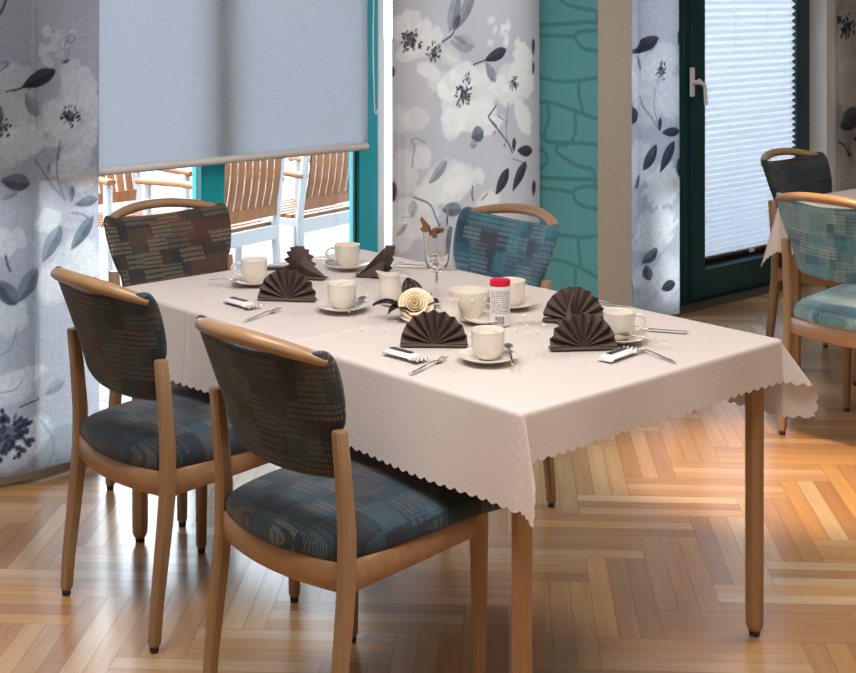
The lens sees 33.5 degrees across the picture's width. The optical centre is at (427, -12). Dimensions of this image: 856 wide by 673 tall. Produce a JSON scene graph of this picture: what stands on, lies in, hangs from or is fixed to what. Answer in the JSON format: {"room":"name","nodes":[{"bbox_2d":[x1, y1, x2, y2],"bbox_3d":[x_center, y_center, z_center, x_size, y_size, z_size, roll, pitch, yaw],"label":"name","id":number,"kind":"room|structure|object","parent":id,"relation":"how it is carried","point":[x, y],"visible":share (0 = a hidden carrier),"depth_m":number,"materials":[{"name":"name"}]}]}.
{"room":"dining room","nodes":[
{"label":"dining room","id":0,"kind":"room"},
{"bbox_2d":[0,284,855,672],"bbox_3d":[2.124,1.665,3.023,11.200,0.050,7.660,0,0,-42],"label":"floor","id":1,"kind":"structure","parent":0,"point":[638,559],"depth_m":3.96,"materials":[{"name":"brown wood"}]},
{"bbox_2d":[103,197,233,526],"bbox_3d":[-0.726,1.181,4.648,0.496,0.918,0.678,0,0,-42],"label":"dining chair","id":2,"kind":"object","parent":1,"relation":"on","point":[144,249],"visible":0.43,"depth_m":4.81,"materials":[{"name":"brown fabric"}]},
{"bbox_2d":[51,266,299,653],"bbox_3d":[-0.665,1.181,3.832,0.678,0.918,0.496,0,0,-42],"label":"dining chair","id":3,"kind":"object","parent":1,"relation":"on","point":[159,443],"visible":0.88,"depth_m":3.63,"materials":[{"name":"brown wood"}]},
{"bbox_2d":[195,315,501,672],"bbox_3d":[-0.191,1.181,3.268,0.678,0.918,0.496,0,0,-43],"label":"dining chair","id":4,"kind":"object","parent":1,"relation":"on","point":[338,518],"visible":0.94,"depth_m":3.10,"materials":[{"name":"blue fabric"}]},
{"bbox_2d":[132,386,763,672],"bbox_3d":[-0.013,1.265,3.916,0.916,0.750,1.652,0,0,-42],"label":"dining table","id":5,"kind":"object","parent":1,"relation":"on","point":[521,531],"visible":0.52,"depth_m":3.59,"materials":[{"name":"brown wood"}]},
{"bbox_2d":[93,249,817,528],"bbox_3d":[-0.021,1.027,3.949,1.121,0.287,1.857,0,0,-42],"label":"tablecloth","id":6,"kind":"object","parent":5,"relation":"on","point":[478,429],"visible":0.61,"depth_m":3.36,"materials":[{"name":"beige fabric"}]},
{"bbox_2d":[209,278,239,280],"bbox_3d":[-0.602,0.865,4.226,0.023,0.019,0.136,0,0,-42],"label":"teaspoon","id":7,"kind":"object","parent":6,"relation":"on","point":[220,278],"visible":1,"depth_m":4.20,"materials":[{"name":"silver metal"}]},
{"bbox_2d":[223,296,261,308],"bbox_3d":[-0.521,0.876,3.972,0.053,0.015,0.123,0,0,-43],"label":"biscuit","id":8,"kind":"object","parent":6,"relation":"on","point":[244,303],"visible":1,"depth_m":3.95,"materials":[{"name":"white food"}]},
{"bbox_2d":[230,274,268,285],"bbox_3d":[-0.520,0.876,4.258,0.145,0.018,0.145,0,0,-42],"label":"saucer","id":9,"kind":"object","parent":6,"relation":"on","point":[242,281],"visible":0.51,"depth_m":4.25,"materials":[{"name":"beige ceramic"}]},
{"bbox_2d":[230,256,267,282],"bbox_3d":[-0.529,0.843,4.262,0.100,0.069,0.082,0,0,25],"label":"coffee cup","id":10,"kind":"object","parent":9,"relation":"on","point":[253,268],"visible":0.99,"depth_m":4.23,"materials":[{"name":"beige ceramic"}]},
{"bbox_2d":[243,307,280,320],"bbox_3d":[-0.448,0.880,3.847,0.018,0.007,0.158,0,0,30],"label":"fork","id":11,"kind":"object","parent":6,"relation":"on","point":[273,310],"visible":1,"depth_m":3.85,"materials":[{"name":"silver metal"}]},
{"bbox_2d":[267,264,288,268],"bbox_3d":[-0.468,0.880,4.502,0.112,0.009,0.044,0,0,-6],"label":"pouch","id":12,"kind":"object","parent":6,"relation":"on","point":[271,266],"visible":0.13,"depth_m":4.49,"materials":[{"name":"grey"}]},
{"bbox_2d":[257,268,316,301],"bbox_3d":[-0.396,0.839,4.072,0.167,0.091,0.125,0,0,7],"label":"napkin","id":13,"kind":"object","parent":6,"relation":"on","point":[285,284],"visible":1,"depth_m":4.04,"materials":[{"name":"brown fabric"}]},
{"bbox_2d":[283,246,328,279],"bbox_3d":[-0.364,0.839,4.362,0.125,0.091,0.167,0,0,26],"label":"napkin","id":14,"kind":"object","parent":6,"relation":"on","point":[299,259],"visible":0.78,"depth_m":4.35,"materials":[{"name":"brown fabric"}]},
{"bbox_2d":[316,299,367,311],"bbox_3d":[-0.236,0.876,3.914,0.145,0.018,0.145,0,0,-42],"label":"saucer","id":15,"kind":"object","parent":6,"relation":"on","point":[324,304],"visible":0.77,"depth_m":3.91,"materials":[{"name":"beige ceramic"}]},
{"bbox_2d":[327,279,356,308],"bbox_3d":[-0.244,0.843,3.921,0.100,0.069,0.081,0,0,40],"label":"coffee cup","id":16,"kind":"object","parent":15,"relation":"on","point":[341,293],"visible":0.99,"depth_m":3.88,"materials":[{"name":"beige ceramic"}]},
{"bbox_2d":[348,296,365,312],"bbox_3d":[-0.192,0.864,3.895,0.023,0.016,0.136,0,0,10],"label":"teaspoon","id":17,"kind":"object","parent":15,"relation":"on","point":[360,298],"visible":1,"depth_m":3.94,"materials":[{"name":"silver metal"}]},
{"bbox_2d":[324,259,369,269],"bbox_3d":[-0.256,0.876,4.502,0.145,0.018,0.145,0,0,-42],"label":"saucer","id":18,"kind":"object","parent":6,"relation":"on","point":[361,262],"visible":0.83,"depth_m":4.50,"materials":[{"name":"beige ceramic"}]},
{"bbox_2d":[325,242,359,266],"bbox_3d":[-0.265,0.843,4.505,0.100,0.069,0.082,0,0,22],"label":"coffee cup","id":19,"kind":"object","parent":18,"relation":"on","point":[346,253],"visible":0.99,"depth_m":4.47,"materials":[{"name":"beige ceramic"}]},
{"bbox_2d":[355,245,395,276],"bbox_3d":[-0.162,0.839,4.389,0.125,0.091,0.167,0,0,-6],"label":"napkin","id":20,"kind":"object","parent":6,"relation":"on","point":[384,259],"visible":0.82,"depth_m":4.39,"materials":[{"name":"brown fabric"}]},
{"bbox_2d":[376,270,407,305],"bbox_3d":[-0.101,0.838,3.986,0.086,0.093,0.067,0,0,38],"label":"milk jug","id":21,"kind":"object","parent":6,"relation":"on","point":[390,284],"visible":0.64,"depth_m":3.97,"materials":[{"name":"beige ceramic"}]},
{"bbox_2d":[372,277,438,321],"bbox_3d":[-0.046,0.836,3.818,0.165,0.096,0.125,0,0,-42],"label":"ornament","id":22,"kind":"object","parent":6,"relation":"on","point":[413,300],"visible":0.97,"depth_m":3.80,"materials":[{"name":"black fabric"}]},
{"bbox_2d":[382,347,429,361],"bbox_3d":[-0.056,0.876,3.412,0.123,0.015,0.053,0,0,45],"label":"biscuit","id":23,"kind":"object","parent":6,"relation":"on","point":[410,355],"visible":1,"depth_m":3.40,"materials":[{"name":"white food"}]},
{"bbox_2d":[394,264,456,268],"bbox_3d":[-0.007,0.880,4.502,0.205,0.006,0.016,0,0,12],"label":"knife","id":24,"kind":"object","parent":6,"relation":"on","point":[394,264],"visible":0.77,"depth_m":4.51,"materials":[{"name":"silver metal"}]},
{"bbox_2d":[409,356,446,373],"bbox_3d":[0.000,0.880,3.330,0.018,0.007,0.158,0,0,31],"label":"fork","id":25,"kind":"object","parent":6,"relation":"on","point":[441,359],"visible":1,"depth_m":3.33,"materials":[{"name":"silver metal"}]},
{"bbox_2d":[400,310,467,346],"bbox_3d":[0.017,0.839,3.553,0.167,0.091,0.125,0,0,3],"label":"napkin","id":26,"kind":"object","parent":6,"relation":"on","point":[433,328],"visible":1,"depth_m":3.52,"materials":[{"name":"brown fabric"}]},
{"bbox_2d":[422,225,452,308],"bbox_3d":[0.025,0.775,3.963,0.087,0.218,0.087,0,0,0],"label":"goblet","id":27,"kind":"object","parent":6,"relation":"on","point":[436,250],"visible":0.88,"depth_m":3.94,"materials":[{"name":"clear glass"}]},
{"bbox_2d":[420,216,444,238],"bbox_3d":[0.013,0.659,3.920,0.068,0.060,0.021,0,0,-6],"label":"ornament","id":28,"kind":"object","parent":27,"relation":"attached to","point":[425,227],"visible":1,"depth_m":3.92,"materials":[{"name":"brown"}]},
{"bbox_2d":[437,205,448,229],"bbox_3d":[0.044,0.635,3.939,0.052,0.072,0.018,0,0,-43],"label":"ornament","id":29,"kind":"object","parent":27,"relation":"attached to","point":[444,224],"visible":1,"depth_m":3.94,"materials":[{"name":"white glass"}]},
{"bbox_2d":[437,297,460,322],"bbox_3d":[0.057,0.846,3.728,0.056,0.077,0.057,0,0,29],"label":"milk jug","id":30,"kind":"object","parent":6,"relation":"on","point":[449,305],"visible":0.5,"depth_m":3.71,"materials":[{"name":"beige ceramic"}]},
{"bbox_2d":[449,285,488,321],"bbox_3d":[0.109,0.844,3.796,0.109,0.081,0.109,0,0,-42],"label":"sugar bowl","id":31,"kind":"object","parent":6,"relation":"on","point":[472,300],"visible":0.91,"depth_m":3.76,"materials":[{"name":"beige ceramic"}]},
{"bbox_2d":[463,312,496,324],"bbox_3d":[0.148,0.877,3.762,0.109,0.016,0.109,0,0,-42],"label":"saucer","id":32,"kind":"object","parent":6,"relation":"on","point":[484,318],"visible":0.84,"depth_m":3.77,"materials":[{"name":"beige ceramic"}]},
{"bbox_2d":[458,347,518,363],"bbox_3d":[0.142,0.876,3.379,0.145,0.018,0.145,0,0,-42],"label":"saucer","id":33,"kind":"object","parent":6,"relation":"on","point":[467,354],"visible":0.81,"depth_m":3.38,"materials":[{"name":"beige ceramic"}]},
{"bbox_2d":[471,325,504,359],"bbox_3d":[0.151,0.843,3.383,0.100,0.069,0.081,0,0,-23],"label":"coffee cup","id":34,"kind":"object","parent":33,"relation":"on","point":[488,341],"visible":1,"depth_m":3.35,"materials":[{"name":"beige ceramic"}]},
{"bbox_2d":[504,343,513,364],"bbox_3d":[0.189,0.859,3.347,0.023,0.016,0.136,0,0,3],"label":"teaspoon","id":35,"kind":"object","parent":33,"relation":"on","point":[506,345],"visible":1,"depth_m":3.38,"materials":[{"name":"silver metal"}]},
{"bbox_2d":[490,277,509,326],"bbox_3d":[0.189,0.823,3.740,0.055,0.122,0.042,0,0,0],"label":"shaker","id":36,"kind":"object","parent":6,"relation":"on","point":[499,286],"visible":0.96,"depth_m":3.72,"materials":[{"name":"white plastic"}]},
{"bbox_2d":[487,296,536,308],"bbox_3d":[0.230,0.876,3.951,0.145,0.018,0.145,0,0,-42],"label":"saucer","id":37,"kind":"object","parent":6,"relation":"on","point":[528,301],"visible":0.48,"depth_m":3.95,"materials":[{"name":"beige ceramic"}]},
{"bbox_2d":[502,277,524,305],"bbox_3d":[0.232,0.843,3.942,0.081,0.069,0.100,0,0,-11],"label":"coffee cup","id":38,"kind":"object","parent":37,"relation":"on","point":[517,284],"visible":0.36,"depth_m":3.92,"materials":[{"name":"beige ceramic"}]},
{"bbox_2d":[542,286,603,325],"bbox_3d":[0.379,0.839,3.742,0.167,0.091,0.125,0,0,14],"label":"napkin","id":39,"kind":"object","parent":6,"relation":"on","point":[568,301],"visible":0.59,"depth_m":3.78,"materials":[{"name":"brown fabric"}]},
{"bbox_2d":[548,312,617,350],"bbox_3d":[0.377,0.839,3.524,0.167,0.091,0.125,0,0,-6],"label":"napkin","id":40,"kind":"object","parent":6,"relation":"on","point":[584,331],"visible":1,"depth_m":3.49,"materials":[{"name":"brown fabric"}]},
{"bbox_2d":[599,301,631,306],"bbox_3d":[0.480,0.880,4.000,0.205,0.006,0.016,0,0,35],"label":"knife","id":41,"kind":"object","parent":6,"relation":"on","point":[599,301],"visible":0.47,"depth_m":3.97,"materials":[{"name":"silver metal"}]},
{"bbox_2d":[598,345,641,361],"bbox_3d":[0.459,0.876,3.420,0.053,0.015,0.123,0,0,41],"label":"biscuit","id":42,"kind":"object","parent":6,"relation":"on","point":[618,353],"visible":1,"depth_m":3.40,"materials":[{"name":"white food"}]},
{"bbox_2d":[616,330,647,343],"bbox_3d":[0.479,0.876,3.570,0.145,0.018,0.145,0,0,-42],"label":"saucer","id":43,"kind":"object","parent":6,"relation":"on","point":[631,339],"visible":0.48,"depth_m":3.56,"materials":[{"name":"beige ceramic"}]},
{"bbox_2d":[603,307,646,339],"bbox_3d":[0.487,0.843,3.566,0.100,0.069,0.081,0,0,30],"label":"coffee cup","id":44,"kind":"object","parent":43,"relation":"on","point":[621,320],"visible":0.8,"depth_m":3.54,"materials":[{"name":"beige ceramic"}]},
{"bbox_2d":[618,334,670,342],"bbox_3d":[0.530,0.864,3.518,0.136,0.016,0.023,0,0,21],"label":"teaspoon","id":45,"kind":"object","parent":43,"relation":"on","point":[618,334],"visible":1,"depth_m":3.52,"materials":[{"name":"silver metal"}]},
{"bbox_2d":[633,345,676,361],"bbox_3d":[0.545,0.880,3.431,0.018,0.007,0.158,0,0,-30],"label":"fork","id":46,"kind":"object","parent":6,"relation":"on","point":[638,347],"visible":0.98,"depth_m":3.42,"materials":[{"name":"silver metal"}]},
{"bbox_2d":[634,326,688,331],"bbox_3d":[0.572,0.880,3.685,0.205,0.006,0.016,0,0,18],"label":"knife","id":47,"kind":"object","parent":6,"relation":"on","point":[634,326],"visible":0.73,"depth_m":3.67,"materials":[{"name":"silver metal"}]},
{"bbox_2d":[451,203,559,506],"bbox_3d":[0.080,1.181,4.548,0.678,0.918,0.496,0,0,-38],"label":"dining chair","id":48,"kind":"object","parent":1,"relation":"on","point":[485,243],"visible":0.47,"depth_m":4.70,"materials":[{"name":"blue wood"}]},
{"bbox_2d":[792,254,800,368],"bbox_3d":[2.369,1.265,5.623,0.916,0.750,1.652,0,0,-42],"label":"dining table","id":49,"kind":"object","parent":1,"relation":"on","point":[796,356],"visible":0.04,"depth_m":5.91,"materials":[{"name":"brown wood"}]},
{"bbox_2d":[761,188,855,265],"bbox_3d":[2.362,1.027,5.656,1.121,0.287,1.857,0,0,-42],"label":"tablecloth","id":50,"kind":"object","parent":49,"relation":"on","point":[778,232],"visible":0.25,"depth_m":5.92,"materials":[{"name":"beige fabric"}]},
{"bbox_2d":[760,148,855,385],"bbox_3d":[1.793,1.181,6.187,0.496,0.918,0.678,0,0,-42],"label":"dining chair","id":51,"kind":"object","parent":1,"relation":"on","point":[810,172],"visible":0.52,"depth_m":6.30,"materials":[{"name":"black fabric"}]},
{"bbox_2d":[775,192,855,434],"bbox_3d":[1.615,1.181,5.214,0.678,0.918,0.496,0,0,-42],"label":"dining chair","id":52,"kind":"object","parent":1,"relation":"on","point":[822,239],"visible":1,"depth_m":5.12,"materials":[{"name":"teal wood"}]},
{"bbox_2d":[539,0,631,305],"bbox_3d":[0.696,0.290,6.362,0.228,2.700,0.364,0,0,-42],"label":"wall","id":53,"kind":"structure","parent":0,"point":[585,46],"depth_m":6.25,"materials":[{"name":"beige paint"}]},
{"bbox_2d":[680,282,804,314],"bbox_3d":[1.408,1.634,7.401,2.025,0.012,0.190,0,0,-42],"label":"trim","id":54,"kind":"structure","parent":53,"relation":"attached to","point":[684,309],"depth_m":7.45,"materials":[{"name":"grey"}]},
{"bbox_2d":[810,0,837,191],"bbox_3d":[-0.385,0.290,5.817,11.200,2.700,0.270,0,0,-42],"label":"wall","id":55,"kind":"structure","parent":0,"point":[823,13],"depth_m":8.03,"materials":[{"name":"white paint"}]},
{"bbox_2d":[192,0,377,252],"bbox_3d":[-1.169,0.480,5.133,2.520,2.320,0.070,0,0,-42],"label":"window","id":56,"kind":"structure","parent":55,"relation":"attached to","point":[207,181],"depth_m":5.91,"materials":[{"name":"teal paint"}]},
{"bbox_2d":[99,0,378,175],"bbox_3d":[-0.787,0.001,5.329,1.540,1.317,0.056,0,0,-42],"label":"roller blind","id":57,"kind":"object","parent":56,"relation":"attached to","point":[183,83],"visible":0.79,"depth_m":5.36,"materials":[{"name":"grey fabric"}]},
{"bbox_2d":[378,0,383,252],"bbox_3d":[0.066,0.480,6.242,0.800,2.320,0.070,0,0,-42],"label":"window","id":58,"kind":"structure","parent":55,"relation":"attached to","point":[381,2],"depth_m":5.96,"materials":[{"name":"white plastic"}]},
{"bbox_2d":[679,0,682,305],"bbox_3d":[0.959,0.480,7.044,0.880,2.320,0.070,0,0,-42],"label":"door frame","id":59,"kind":"structure","parent":55,"relation":"attached to","point":[680,1],"depth_m":7.30,"materials":[{"name":"teal paint"}]},
{"bbox_2d":[683,0,809,304],"bbox_3d":[1.736,0.480,7.693,1.145,2.320,0.153,0,0,-42],"label":"door","id":60,"kind":"structure","parent":55,"relation":"attached to","point":[703,279],"depth_m":7.38,"materials":[{"name":"teal paint"}]},
{"bbox_2d":[705,0,795,259],"bbox_3d":[1.740,0.442,7.697,0.831,1.961,0.032,0,0,-42],"label":"blind","id":61,"kind":"object","parent":60,"relation":"attached to","point":[749,44],"visible":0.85,"depth_m":7.66,"materials":[{"name":"white fabric"}]},
{"bbox_3d":[2.137,-1.110,3.008,11.400,0.100,7.820,0,0,-42],"label":"ceiling","id":62,"kind":"structure","parent":0,"visible":0},
{"bbox_2d":[0,0,98,484],"bbox_3d":[-1.529,0.283,4.547,1.102,2.687,0.049,0,0,-42],"label":"curtain","id":63,"kind":"object","parent":62,"relation":"hanging from","point":[49,49],"visible":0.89,"depth_m":4.75,"materials":[{"name":"grey fabric"}]},
{"bbox_2d":[392,0,539,267],"bbox_3d":[0.186,0.283,6.090,0.885,2.687,0.053,0,0,-42],"label":"curtain","id":64,"kind":"object","parent":62,"relation":"hanging from","point":[466,122],"visible":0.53,"depth_m":6.03,"materials":[{"name":"grey fabric"}]},
{"bbox_2d":[632,0,679,317],"bbox_3d":[0.975,0.283,6.801,0.740,2.687,0.058,0,0,-42],"label":"curtain","id":65,"kind":"object","parent":62,"relation":"hanging from","point":[655,23],"visible":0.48,"depth_m":6.92,"materials":[{"name":"grey fabric"}]},
{"bbox_2d":[837,0,855,190],"bbox_3d":[2.601,0.283,8.250,0.805,2.687,0.040,0,0,-42],"label":"curtain","id":66,"kind":"object","parent":62,"relation":"hanging from","point":[846,9],"visible":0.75,"depth_m":8.05,"materials":[{"name":"grey fabric"}]},
{"label":"outside","id":67,"kind":"structure","parent":0,"visible":0},
{"bbox_2d":[99,39,391,410],"bbox_3d":[-13.081,1.675,18.306,55.000,0.050,35.280,0,0,-42],"label":"ground","id":68,"kind":"structure","parent":67,"point":[317,242],"depth_m":10.62,"materials":[{"name":"white"}]},
{"bbox_2d":[99,168,191,281],"bbox_3d":[-1.627,1.191,7.590,0.555,0.921,0.568,0,0,-45],"label":"garden chair","id":69,"kind":"object","parent":68,"relation":"on","point":[108,194],"visible":0.15,"depth_m":7.61,"materials":[{"name":"brown wood"}]},
{"bbox_2d":[135,158,284,262],"bbox_3d":[-1.103,1.191,7.330,0.568,0.921,0.555,0,0,34],"label":"garden chair","id":70,"kind":"object","parent":68,"relation":"on","point":[263,173],"visible":0.56,"depth_m":7.23,"materials":[{"name":"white wood"}]},
{"bbox_2d":[230,152,348,268],"bbox_3d":[-0.708,1.191,7.875,0.568,0.921,0.555,0,0,36],"label":"garden chair","id":71,"kind":"object","parent":68,"relation":"on","point":[303,204],"visible":0.46,"depth_m":7.68,"materials":[{"name":"brown wood"}]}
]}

